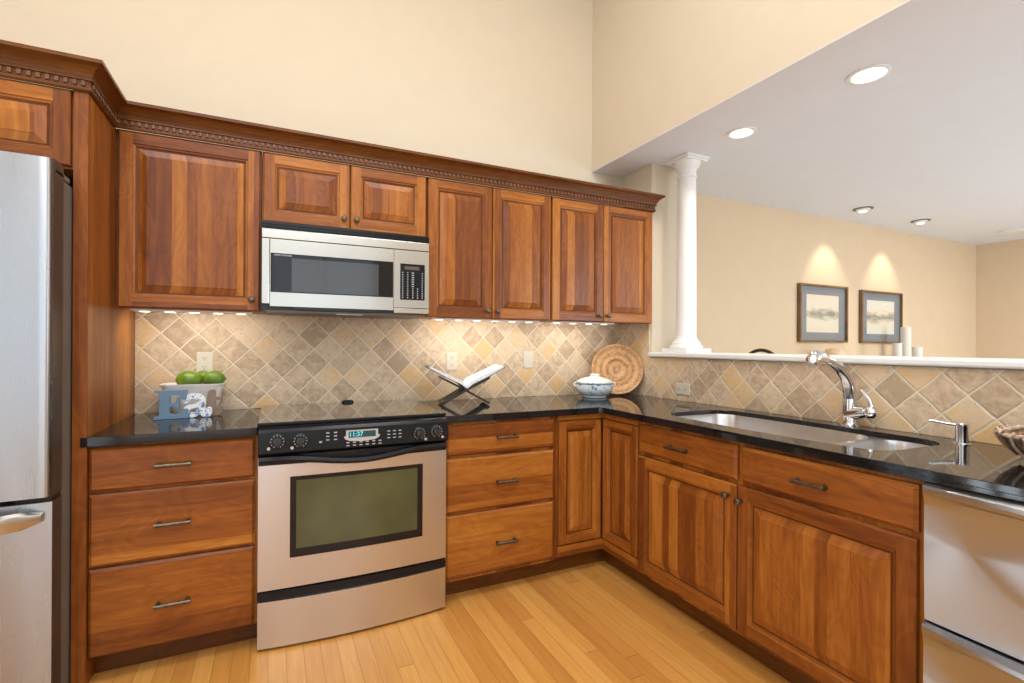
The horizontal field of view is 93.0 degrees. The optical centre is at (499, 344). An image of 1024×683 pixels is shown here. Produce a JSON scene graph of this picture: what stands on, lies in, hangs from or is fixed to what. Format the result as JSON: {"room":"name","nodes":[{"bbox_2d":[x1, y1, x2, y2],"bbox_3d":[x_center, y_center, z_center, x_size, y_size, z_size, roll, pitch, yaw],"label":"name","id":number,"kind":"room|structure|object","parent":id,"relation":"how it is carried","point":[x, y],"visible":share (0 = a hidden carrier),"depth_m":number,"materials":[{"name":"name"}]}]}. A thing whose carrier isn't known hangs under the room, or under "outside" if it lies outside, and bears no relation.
{"room":"kitchen","nodes":[
{"label":"kitchen","id":0,"kind":"room"},
{"bbox_2d":[0,0,621,413],"bbox_3d":[-0.947,-0.810,2.626,3.950,4.000,0.060,0,0,-25],"label":"wall","id":1,"kind":"structure","parent":0,"point":[504,83],"depth_m":2.70,"materials":[{"name":"beige paint"}]},
{"bbox_2d":[116,129,262,313],"bbox_3d":[-1.368,-0.512,2.195,0.528,0.725,0.365,0,0,-25],"label":"upper cabinet","id":2,"kind":"object","parent":1,"relation":"attached to","point":[189,212],"visible":0.88,"depth_m":2.05,"materials":[{"name":"brown wood"}]},
{"bbox_2d":[130,308,251,314],"bbox_3d":[-1.339,-0.150,2.131,0.450,0.022,0.070,0,0,-25],"label":"light","id":3,"kind":"object","parent":2,"relation":"attached to","point":[135,310],"visible":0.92,"depth_m":2.10,"materials":[{"name":"white paint"}]},
{"bbox_2d":[262,151,425,236],"bbox_3d":[-0.781,-0.711,2.467,0.758,0.320,0.365,0,0,-25],"label":"upper cabinet","id":4,"kind":"object","parent":1,"relation":"attached to","point":[297,190],"visible":0.88,"depth_m":2.31,"materials":[{"name":"brown wood"}]},
{"bbox_2d":[261,220,428,318],"bbox_3d":[-0.777,-0.345,2.453,0.757,0.402,0.371,0,0,-25],"label":"microwave","id":5,"kind":"object","parent":4,"relation":"attached to","point":[308,270],"visible":1,"depth_m":2.28,"materials":[{"name":"silver metal"}]},
{"bbox_2d":[135,312,620,413],"bbox_3d":[-0.415,0.086,2.834,2.799,0.475,0.011,0,0,-25],"label":"tile backsplash","id":6,"kind":"structure","parent":1,"relation":"attached to","point":[264,359],"depth_m":2.65,"materials":[{"name":"tile"}]},
{"bbox_2d":[196,352,212,371],"bbox_3d":[-1.430,0.087,2.353,0.068,0.108,0.007,0,0,-25],"label":"wall outlet","id":7,"kind":"object","parent":6,"relation":"attached to","point":[204,360],"visible":0.81,"depth_m":2.35,"materials":[{"name":"beige plastic"}]},
{"bbox_2d":[201,356,207,360],"bbox_3d":[-1.428,0.065,2.350,0.029,0.027,0.002,0,0,-25],"label":"socket","id":8,"kind":"object","parent":7,"relation":"attached to","point":[203,358],"depth_m":2.35,"materials":[{"name":"beige plastic"}]},
{"bbox_2d":[201,365,207,369],"bbox_3d":[-1.429,0.109,2.350,0.029,0.027,0.002,0,0,-25],"label":"socket","id":9,"kind":"object","parent":7,"relation":"attached to","point":[203,367],"depth_m":2.35,"materials":[{"name":"beige plastic"}]},
{"bbox_2d":[446,352,456,369],"bbox_3d":[-0.285,0.096,2.884,0.068,0.108,0.007,0,0,-25],"label":"wall outlet","id":10,"kind":"object","parent":6,"relation":"attached to","point":[451,357],"visible":1,"depth_m":2.88,"materials":[{"name":"beige plastic"}]},
{"bbox_2d":[523,351,532,367],"bbox_3d":[0.181,0.094,3.100,0.068,0.108,0.007,0,0,-25],"label":"wall outlet","id":11,"kind":"object","parent":6,"relation":"attached to","point":[527,355],"visible":1,"depth_m":3.10,"materials":[{"name":"beige plastic"}]},
{"bbox_2d":[416,177,550,320],"bbox_3d":[-0.101,-0.505,2.783,0.740,0.725,0.365,0,0,-25],"label":"upper cabinet","id":12,"kind":"object","parent":1,"relation":"attached to","point":[490,247],"visible":0.88,"depth_m":2.63,"materials":[{"name":"brown wood"}]},
{"bbox_2d":[428,317,539,322],"bbox_3d":[-0.078,-0.143,2.716,0.650,0.022,0.070,0,0,-25],"label":"light","id":13,"kind":"object","parent":12,"relation":"attached to","point":[429,318],"visible":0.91,"depth_m":2.67,"materials":[{"name":"white paint"}]},
{"bbox_2d":[540,196,651,323],"bbox_3d":[0.578,-0.501,3.099,0.754,0.725,0.365,0,0,-25],"label":"upper cabinet","id":14,"kind":"object","parent":1,"relation":"attached to","point":[601,254],"visible":0.89,"depth_m":2.94,"materials":[{"name":"brown wood"}]},
{"bbox_2d":[546,321,614,324],"bbox_3d":[0.498,-0.140,2.983,0.460,0.022,0.070,0,0,-25],"label":"light","id":15,"kind":"object","parent":14,"relation":"attached to","point":[562,322],"visible":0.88,"depth_m":2.95,"materials":[{"name":"white paint"}]},
{"bbox_2d":[89,561,789,682],"bbox_3d":[2.678,1.240,1.203,9.350,0.060,5.820,0,0,-25],"label":"floor","id":16,"kind":"structure","parent":0,"point":[592,622],"depth_m":1.91,"materials":[{"name":"brown wood"}]},
{"bbox_2d":[0,151,72,682],"bbox_3d":[-1.943,0.300,1.626,0.903,1.768,0.858,0,0,-25],"label":"refrigerator","id":17,"kind":"object","parent":16,"relation":"on","point":[36,196],"visible":0.77,"depth_m":1.49,"materials":[{"name":"grey metal"}]},
{"bbox_2d":[0,78,134,682],"bbox_3d":[-2.001,0.153,1.737,0.999,2.062,0.666,0,0,-25],"label":"tall cabinet","id":18,"kind":"object","parent":16,"relation":"on","point":[69,127],"visible":0.59,"depth_m":1.67,"materials":[{"name":"brown wood"}]},
{"bbox_2d":[0,39,664,212],"bbox_3d":[-0.677,-0.914,2.279,3.887,0.102,0.390,0,0,-31],"label":"crown molding","id":19,"kind":"structure","parent":18,"relation":"on","point":[18,61],"depth_m":2.15,"materials":[{"name":"brown wood"}]},
{"bbox_2d":[88,434,257,672],"bbox_3d":[-1.312,0.770,2.058,0.526,0.835,0.666,0,0,-25],"label":"base cabinet","id":20,"kind":"object","parent":16,"relation":"on","point":[173,526],"visible":0.99,"depth_m":1.78,"materials":[{"name":"brown wood"}]},
{"bbox_2d":[80,408,260,447],"bbox_3d":[-1.321,0.335,2.060,0.542,0.033,0.630,0,0,-25],"label":"countertop","id":21,"kind":"structure","parent":20,"relation":"on","point":[142,428],"depth_m":1.86,"materials":[{"name":"black stone"}]},
{"bbox_2d":[153,389,189,419],"bbox_3d":[-1.411,0.256,2.094,0.133,0.124,0.022,0,0,-32],"label":"letter sign","id":22,"kind":"object","parent":21,"relation":"on","point":[164,395],"visible":1,"depth_m":2.08,"materials":[{"name":"blue wood"}]},
{"bbox_2d":[159,382,226,413],"bbox_3d":[-1.420,0.247,2.259,0.256,0.140,0.144,0,0,-25],"label":"serving bowl","id":23,"kind":"object","parent":21,"relation":"on","point":[201,388],"visible":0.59,"depth_m":2.20,"materials":[{"name":"white ceramic"}]},
{"bbox_2d":[175,370,201,384],"bbox_3d":[-1.434,0.159,2.240,0.097,0.085,0.098,0,0,23],"label":"fruit","id":24,"kind":"object","parent":23,"relation":"in","point":[185,377],"visible":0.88,"depth_m":2.21,"materials":[{"name":"green food"}]},
{"bbox_2d":[197,370,207,381],"bbox_3d":[-1.411,0.147,2.311,0.064,0.055,0.064,0,0,22],"label":"fruit","id":25,"kind":"object","parent":23,"relation":"in","point":[202,372],"visible":0.19,"depth_m":2.29,"materials":[{"name":"green food"}]},
{"bbox_2d":[202,371,226,383],"bbox_3d":[-1.345,0.159,2.286,0.089,0.077,0.089,0,0,23],"label":"fruit","id":26,"kind":"object","parent":23,"relation":"in","point":[211,377],"visible":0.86,"depth_m":2.26,"materials":[{"name":"green food"}]},
{"bbox_2d":[183,393,212,416],"bbox_3d":[-1.332,0.265,2.143,0.110,0.105,0.020,0,0,-25],"label":"letter sign","id":27,"kind":"object","parent":21,"relation":"on","point":[202,410],"visible":0.98,"depth_m":2.14,"materials":[{"name":"white ceramic"}]},
{"bbox_2d":[206,389,222,415],"bbox_3d":[-1.290,0.260,2.199,0.066,0.118,0.018,0,0,-25],"label":"letter sign","id":28,"kind":"object","parent":21,"relation":"on","point":[211,396],"visible":0.93,"depth_m":2.19,"materials":[{"name":"beige wood"}]},
{"bbox_2d":[257,399,447,649],"bbox_3d":[-0.713,0.736,2.301,0.768,0.886,0.702,0,0,-25],"label":"range","id":29,"kind":"object","parent":16,"relation":"on","point":[352,494],"visible":1,"depth_m":2.01,"materials":[{"name":"silver metal"}]},
{"bbox_2d":[342,400,353,402],"bbox_3d":[-0.813,0.300,2.596,0.060,0.014,0.030,0,0,-25],"label":"vent","id":30,"kind":"object","parent":29,"relation":"in","point":[344,401],"depth_m":2.58,"materials":[{"name":"black plastic"}]},
{"bbox_2d":[258,399,442,426],"bbox_3d":[-0.726,0.313,2.334,0.766,0.012,0.631,0,0,-25],"label":"cooktop","id":31,"kind":"object","parent":29,"relation":"in","point":[346,411],"depth_m":2.20,"materials":[{"name":"black ceramic"}]},
{"bbox_2d":[257,441,446,592],"bbox_3d":[-0.587,0.695,2.030,0.760,0.521,0.088,0,0,-25],"label":"oven","id":32,"kind":"object","parent":29,"relation":"in","point":[329,516],"depth_m":2.00,"materials":[{"name":"silver glass"}]},
{"bbox_2d":[445,416,554,595],"bbox_3d":[-0.109,0.777,2.617,0.596,0.835,0.666,0,0,-25],"label":"base cabinet","id":33,"kind":"object","parent":16,"relation":"on","point":[500,474],"visible":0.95,"depth_m":2.34,"materials":[{"name":"brown wood"}]},
{"bbox_2d":[547,414,650,590],"bbox_3d":[0.628,0.781,2.822,0.909,0.835,0.913,0,0,-25],"label":"base cabinet","id":34,"kind":"object","parent":16,"relation":"on","point":[596,490],"visible":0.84,"depth_m":2.53,"materials":[{"name":"brown wood"}]},
{"bbox_2d":[416,393,1023,502],"bbox_3d":[0.754,0.347,1.834,1.494,0.033,2.788,0,0,-25],"label":"countertop","id":35,"kind":"structure","parent":34,"relation":"on","point":[983,468],"depth_m":1.78,"materials":[{"name":"black stone"}]},
{"bbox_2d":[438,376,489,404],"bbox_3d":[-0.200,0.247,2.690,0.265,0.149,0.160,0,0,-14],"label":"book stand","id":36,"kind":"object","parent":35,"relation":"on","point":[460,390],"visible":0.8,"depth_m":2.63,"materials":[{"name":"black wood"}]},
{"bbox_2d":[424,364,504,388],"bbox_3d":[-0.200,0.173,2.690,0.416,0.124,0.220,0,0,-14],"label":"open book","id":37,"kind":"object","parent":36,"relation":"on","point":[483,374],"visible":1,"depth_m":2.62,"materials":[{"name":"white paper"}]},
{"bbox_2d":[573,374,615,397],"bbox_3d":[0.599,0.255,3.075,0.248,0.148,0.238,0,0,-25],"label":"tureen","id":38,"kind":"object","parent":35,"relation":"on","point":[593,386],"visible":1,"depth_m":2.99,"materials":[{"name":"white ceramic"}]},
{"bbox_2d":[591,344,642,393],"bbox_3d":[0.775,0.157,3.208,0.336,0.327,0.096,0,0,7],"label":"woven tray","id":39,"kind":"object","parent":35,"relation":"on","point":[618,363],"visible":0.89,"depth_m":3.22,"materials":[{"name":"wicker"}]},
{"bbox_2d":[678,414,928,450],"bbox_3d":[1.160,0.457,2.002,0.490,0.208,0.980,0,0,-25],"label":"sink","id":40,"kind":"object","parent":35,"relation":"in","point":[804,432],"visible":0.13,"depth_m":2.13,"materials":[{"name":"metal"}]},
{"bbox_2d":[805,350,878,427],"bbox_3d":[1.351,0.177,1.922,0.306,0.313,0.140,0,0,-25],"label":"faucet","id":41,"kind":"object","parent":35,"relation":"on","point":[851,412],"visible":1,"depth_m":1.96,"materials":[{"name":"silver metal"}]},
{"bbox_2d":[929,419,972,445],"bbox_3d":[1.541,0.296,1.663,0.111,0.077,0.052,0,0,43],"label":"soap dispenser","id":42,"kind":"object","parent":35,"relation":"on","point":[962,430],"visible":1,"depth_m":1.63,"materials":[{"name":"silver metal"}]},
{"bbox_2d":[993,425,1023,457],"bbox_3d":[1.579,0.288,1.325,0.330,0.092,0.332,0,0,-25],"label":"basket","id":43,"kind":"object","parent":35,"relation":"on","point":[1012,438],"visible":1,"depth_m":1.39,"materials":[{"name":"beige wicker"}]},
{"bbox_2d":[638,422,926,682],"bbox_3d":[1.160,0.784,1.941,0.646,0.835,1.130,0,0,-25],"label":"base cabinet","id":44,"kind":"object","parent":16,"relation":"on","point":[812,568],"visible":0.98,"depth_m":1.65,"materials":[{"name":"brown wood"}]},
{"bbox_2d":[921,482,1023,682],"bbox_3d":[1.517,0.786,1.145,0.670,0.834,0.601,0,0,-25],"label":"dishwasher","id":45,"kind":"object","parent":16,"relation":"on","point":[973,629],"visible":0.98,"depth_m":1.20,"materials":[{"name":"silver metal"}]},
{"bbox_2d":[424,366,466,388],"bbox_3d":[-0.302,0.176,2.664,0.204,0.116,0.220,0,0,-14],"label":"page","id":46,"kind":"object","parent":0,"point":[463,384],"depth_m":2.57,"materials":[{"name":"white paper"}]},
{"bbox_2d":[467,367,504,388],"bbox_3d":[-0.097,0.177,2.716,0.204,0.116,0.220,0,0,-14],"label":"page","id":47,"kind":"object","parent":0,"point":[483,374],"depth_m":2.63,"materials":[{"name":"white paper"}]},
{"bbox_2d":[576,381,613,397],"bbox_3d":[0.599,0.280,3.075,0.238,0.098,0.238,0,0,-25],"label":"bowl","id":48,"kind":"object","parent":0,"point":[589,389],"depth_m":2.98,"materials":[{"name":"white ceramic"}]},
{"bbox_2d":[592,0,907,170],"bbox_3d":[2.091,-1.986,0.913,0.614,1.616,5.600,0,0,-25],"label":"wall header","id":49,"kind":"structure","parent":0,"point":[657,65],"depth_m":2.57,"materials":[{"name":"beige paint"}]},
{"bbox_2d":[592,0,1023,177],"bbox_3d":[2.086,-1.176,0.912,0.613,0.004,5.600,0,0,-25],"label":"ceiling","id":50,"kind":"structure","parent":0,"point":[919,39],"depth_m":2.10,"materials":[{"name":"paint"}]},
{"bbox_2d":[727,127,755,138],"bbox_3d":[1.337,-1.173,2.690,0.148,0.006,0.148,0,0,-25],"label":"recessed light","id":51,"kind":"object","parent":50,"relation":"in","point":[741,132],"visible":1,"depth_m":2.68,"materials":[{"name":"white paint"}]},
{"bbox_2d":[846,64,891,84],"bbox_3d":[1.601,-1.172,2.109,0.158,0.006,0.158,0,0,-25],"label":"recessed light","id":52,"kind":"object","parent":50,"relation":"in","point":[871,73],"visible":1,"depth_m":2.11,"materials":[{"name":"white paint"}]},
{"bbox_2d":[622,164,1023,445],"bbox_3d":[1.780,0.013,1.765,0.280,2.384,4.000,0,0,-25],"label":"wall","id":53,"kind":"structure","parent":0,"point":[653,178],"depth_m":3.19,"materials":[{"name":"beige paint"}]},
{"bbox_2d":[620,324,1023,444],"bbox_3d":[1.522,0.096,1.970,0.011,0.475,3.188,0,0,-25],"label":"tile backsplash","id":54,"kind":"structure","parent":53,"relation":"attached to","point":[905,398],"depth_m":2.04,"materials":[{"name":"tile"}]},
{"bbox_2d":[676,383,689,395],"bbox_3d":[1.085,0.262,2.887,0.007,0.068,0.108,0,0,-25],"label":"wall outlet","id":55,"kind":"object","parent":54,"relation":"attached to","point":[681,388],"visible":1,"depth_m":2.88,"materials":[{"name":"beige plastic"}]},
{"bbox_2d":[648,352,1023,368],"bbox_3d":[1.873,0.065,1.581,0.365,0.029,3.588,0,0,-25],"label":"trim","id":56,"kind":"structure","parent":53,"relation":"on","point":[1000,363],"depth_m":1.95,"materials":[{"name":"white paint"}]},
{"bbox_2d":[662,152,710,352],"bbox_3d":[1.183,-0.565,3.080,0.208,1.224,0.208,0,0,-25],"label":"column","id":57,"kind":"structure","parent":56,"relation":"on","point":[686,164],"depth_m":3.03,"materials":[{"name":"white paint"}]},
{"bbox_2d":[696,194,975,357],"bbox_3d":[3.284,-0.040,4.723,5.500,2.510,0.100,0,0,-25],"label":"wall","id":58,"kind":"structure","parent":0,"point":[752,259],"depth_m":4.47,"materials":[{"name":"beige paint"}]},
{"bbox_2d":[797,283,848,342],"bbox_3d":[3.011,-0.291,4.521,0.708,0.532,0.035,0,0,-25],"label":"framed picture","id":59,"kind":"object","parent":58,"relation":"attached to","point":[822,310],"visible":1,"depth_m":4.52,"materials":[{"name":"brown wood"}]},
{"bbox_2d":[806,294,838,332],"bbox_3d":[3.006,-0.291,4.532,0.484,0.348,0.011,0,0,-25],"label":"print","id":60,"kind":"object","parent":59,"relation":"attached to","point":[822,310],"depth_m":4.52},
{"bbox_2d":[859,290,902,342],"bbox_3d":[3.859,-0.279,4.914,0.710,0.521,0.035,0,0,-25],"label":"framed picture","id":61,"kind":"object","parent":58,"relation":"attached to","point":[880,313],"visible":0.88,"depth_m":4.91,"materials":[{"name":"brown wood"}]},
{"bbox_2d":[867,300,893,333],"bbox_3d":[3.853,-0.279,4.925,0.486,0.337,0.011,0,0,-25],"label":"print","id":62,"kind":"object","parent":61,"relation":"attached to","point":[880,313],"depth_m":4.92},
{"bbox_2d":[696,36,1023,244],"bbox_3d":[4.673,-1.229,2.113,5.090,0.080,5.800,0,0,-25],"label":"ceiling","id":63,"kind":"structure","parent":0,"point":[945,147],"depth_m":3.22,"materials":[{"name":"paint"}]},
{"bbox_2d":[853,206,873,212],"bbox_3d":[3.186,-1.181,4.261,0.150,0.028,0.150,0,0,-25],"label":"recessed light","id":64,"kind":"object","parent":63,"relation":"in","point":[866,208],"visible":1,"depth_m":4.23,"materials":[{"name":"grey paint"}]},
{"bbox_2d":[910,219,930,223],"bbox_3d":[4.029,-1.177,4.653,0.150,0.028,0.150,0,0,-25],"label":"recessed light","id":65,"kind":"object","parent":63,"relation":"in","point":[919,221],"visible":1,"depth_m":4.62,"materials":[{"name":"grey paint"}]},
{"bbox_2d":[996,228,1023,234],"bbox_3d":[5.345,-1.177,5.048,0.260,0.012,0.260,0,0,-25],"label":"ceiling speaker","id":66,"kind":"object","parent":63,"relation":"attached to","point":[1021,230],"visible":1,"depth_m":5.06,"materials":[{"name":"white paint"}]},
{"bbox_2d":[976,239,1023,358],"bbox_3d":[6.921,-0.021,3.159,0.120,2.510,5.800,0,0,-25],"label":"wall","id":67,"kind":"structure","parent":0,"point":[999,265],"depth_m":5.57,"materials":[{"name":"beige paint"}]},
{"bbox_3d":[4.575,1.218,2.128,4.990,0.006,5.700,0,0,-25],"label":"floor","id":68,"kind":"structure","parent":0,"visible":0},
{"bbox_2d":[749,348,774,353],"bbox_3d":[1.688,0.615,3.333,0.365,1.183,0.366,0,0,-25],"label":"bar stool","id":69,"kind":"object","parent":68,"relation":"on","point":[761,349],"visible":0.12,"depth_m":3.38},
{"bbox_3d":[3.563,0.644,4.589,1.840,1.025,0.360,0,0,-25],"label":"sideboard","id":70,"kind":"object","parent":68,"relation":"on","visible":0},
{"bbox_2d":[824,348,844,354],"bbox_3d":[2.930,0.075,4.261,0.170,0.103,0.170,0,0,-25],"label":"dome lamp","id":71,"kind":"object","parent":70,"relation":"on","point":[831,351],"visible":0.54,"depth_m":4.21,"materials":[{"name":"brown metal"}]},
{"bbox_2d":[892,343,901,355],"bbox_3d":[3.722,0.057,4.551,0.072,0.150,0.072,0,0,-25],"label":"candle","id":72,"kind":"object","parent":70,"relation":"on","point":[896,347],"visible":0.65,"depth_m":4.52,"materials":[{"name":"white wax"}]},
{"bbox_2d":[900,327,910,355],"bbox_3d":[3.988,-0.021,4.774,0.082,0.308,0.082,0,0,-25],"label":"candle","id":73,"kind":"object","parent":70,"relation":"on","point":[905,332],"visible":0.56,"depth_m":4.74,"materials":[{"name":"white wax"}]},
{"bbox_2d":[912,347,922,356],"bbox_3d":[4.146,0.076,4.825,0.084,0.115,0.084,0,0,-25],"label":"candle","id":74,"kind":"object","parent":70,"relation":"on","point":[916,351],"visible":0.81,"depth_m":4.79,"materials":[{"name":"white wax"}]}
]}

